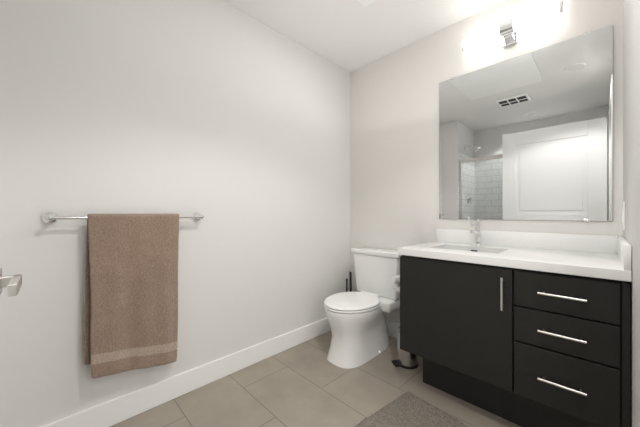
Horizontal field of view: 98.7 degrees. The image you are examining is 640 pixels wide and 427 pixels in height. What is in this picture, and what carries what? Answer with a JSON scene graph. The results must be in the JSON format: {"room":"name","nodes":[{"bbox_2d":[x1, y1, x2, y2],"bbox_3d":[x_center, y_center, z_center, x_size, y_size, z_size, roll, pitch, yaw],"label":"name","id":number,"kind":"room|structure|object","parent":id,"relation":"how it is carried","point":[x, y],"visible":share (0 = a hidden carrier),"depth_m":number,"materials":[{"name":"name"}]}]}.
{"room":"bathroom","nodes":[
{"label":"bathroom","id":0,"kind":"room"},
{"bbox_2d":[0,268,21,296],"bbox_3d":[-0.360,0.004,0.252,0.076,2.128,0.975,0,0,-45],"label":"door handle","id":1,"kind":"structure","parent":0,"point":[12,283],"depth_m":0.55,"materials":[{"name":"silver metal"}]},
{"bbox_2d":[0,0,349,426],"bbox_3d":[-0.838,-0.165,1.716,3.320,2.490,0.120,0,0,-45],"label":"wall","id":2,"kind":"structure","parent":0,"point":[229,123],"depth_m":1.60,"materials":[{"name":"white paint"}]},
{"bbox_2d":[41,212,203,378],"bbox_3d":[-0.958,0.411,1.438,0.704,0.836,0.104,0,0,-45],"label":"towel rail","id":3,"kind":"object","parent":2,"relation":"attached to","point":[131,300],"visible":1,"depth_m":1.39,"materials":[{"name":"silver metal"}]},
{"bbox_2d":[83,213,179,378],"bbox_3d":[-0.948,0.416,1.418,0.410,0.833,0.061,0,0,-44],"label":"towel","id":4,"kind":"object","parent":3,"relation":"hanging from","point":[131,300],"depth_m":1.39,"materials":[{"name":"brown fabric"}]},
{"bbox_2d":[41,318,330,426],"bbox_3d":[-0.436,1.015,1.863,2.300,0.130,0.234,0,0,-45],"label":"baseboard","id":5,"kind":"structure","parent":2,"relation":"attached to","point":[112,412],"depth_m":1.63,"materials":[{"name":"white paint"}]},
{"bbox_2d":[110,331,520,426],"bbox_3d":[-0.152,1.130,1.018,3.320,0.100,2.076,0,0,-45],"label":"floor","id":6,"kind":"structure","parent":0,"point":[306,384],"depth_m":1.62,"materials":[{"name":"tile"}]},
{"bbox_2d":[349,272,351,291],"bbox_3d":[0.300,0.824,2.648,0.112,0.512,0.112,0,0,-45],"label":"plunger","id":7,"kind":"object","parent":6,"relation":"on","point":[350,273],"visible":0.27,"depth_m":2.66,"materials":[{"name":"black rubber"}]},
{"bbox_2d":[324,247,401,368],"bbox_3d":[0.332,0.694,2.192,0.721,0.773,0.472,0,0,-45],"label":"toilet","id":8,"kind":"object","parent":6,"relation":"on","point":[359,328],"visible":0.94,"depth_m":2.08,"materials":[{"name":"white ceramic"}]},
{"bbox_2d":[391,326,417,368],"bbox_3d":[0.612,0.950,1.973,0.181,0.260,0.161,0,0,-45],"label":"trash can","id":9,"kind":"object","parent":6,"relation":"on","point":[406,360],"visible":0.54,"depth_m":1.93,"materials":[{"name":"silver metal"}]},
{"bbox_2d":[354,391,467,426],"bbox_3d":[0.364,1.066,1.208,0.804,0.020,0.524,0,0,-38],"label":"rug","id":10,"kind":"object","parent":6,"relation":"on","point":[408,409],"visible":1,"depth_m":1.44,"materials":[{"name":"beige fabric"}]},
{"bbox_2d":[391,217,631,426],"bbox_3d":[0.981,0.551,1.615,0.620,1.058,1.095,0,0,-45],"label":"bathroom vanity","id":11,"kind":"object","parent":6,"relation":"on","point":[526,329],"visible":1,"depth_m":1.32,"materials":[{"name":"black wood"}]},
{"bbox_2d":[397,228,631,281],"bbox_3d":[1.034,0.209,1.577,0.597,0.182,0.966,0,0,-44],"label":"countertop","id":12,"kind":"structure","parent":11,"relation":"on","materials":[{"name":"white stone"}]},
{"bbox_2d":[467,217,482,245],"bbox_3d":[1.014,0.118,1.821,0.155,0.193,0.085,0,0,-44],"label":"faucet","id":13,"kind":"object","parent":12,"relation":"on","point":[477,225],"depth_m":1.83,"materials":[{"name":"silver metal"}]},
{"bbox_2d":[222,0,503,71],"bbox_3d":[-0.152,-1.456,1.018,3.320,0.107,2.076,0,0,-45],"label":"ceiling","id":14,"kind":"structure","parent":0,"point":[350,35],"depth_m":2.02,"materials":[{"name":"white paint"}]},
{"bbox_2d":[350,0,622,323],"bbox_3d":[0.989,-0.165,2.140,0.120,2.490,1.836,0,0,-45],"label":"wall","id":15,"kind":"structure","parent":0,"point":[394,150],"depth_m":2.21,"materials":[{"name":"white paint"}]},
{"bbox_2d":[386,320,399,338],"bbox_3d":[0.635,1.015,2.404,0.014,0.130,0.936,0,0,-45],"label":"baseboard","id":16,"kind":"structure","parent":15,"relation":"attached to","point":[392,327],"depth_m":2.40,"materials":[{"name":"white paint"}]},
{"bbox_2d":[461,0,562,50],"bbox_3d":[1.196,-1.155,1.748,0.131,0.120,0.524,0,0,-45],"label":"sconce","id":17,"kind":"object","parent":15,"relation":"attached to","point":[506,31],"visible":1,"depth_m":1.71,"materials":[{"name":"silver metal"}]},
{"bbox_2d":[439,25,612,221],"bbox_3d":[1.239,-0.482,1.790,0.009,1.057,0.915,0,0,-45],"label":"mirror","id":18,"kind":"object","parent":15,"relation":"attached to","point":[528,136],"visible":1,"depth_m":1.70,"materials":[{"name":"clear glass"}]},
{"bbox_2d":[623,0,639,426],"bbox_3d":[0.533,-0.165,0.321,3.320,2.490,0.120,0,0,-45],"label":"wall","id":19,"kind":"structure","parent":0,"point":[631,107],"depth_m":0.99,"materials":[{"name":"white paint"}]},
{"bbox_2d":[622,201,624,229],"bbox_3d":[1.479,0.010,1.341,0.076,0.140,0.010,0,0,-45],"label":"switch plate","id":20,"kind":"object","parent":19,"relation":"attached to","point":[623,215],"visible":1,"depth_m":1.32,"materials":[{"name":"white plastic"}]}
]}

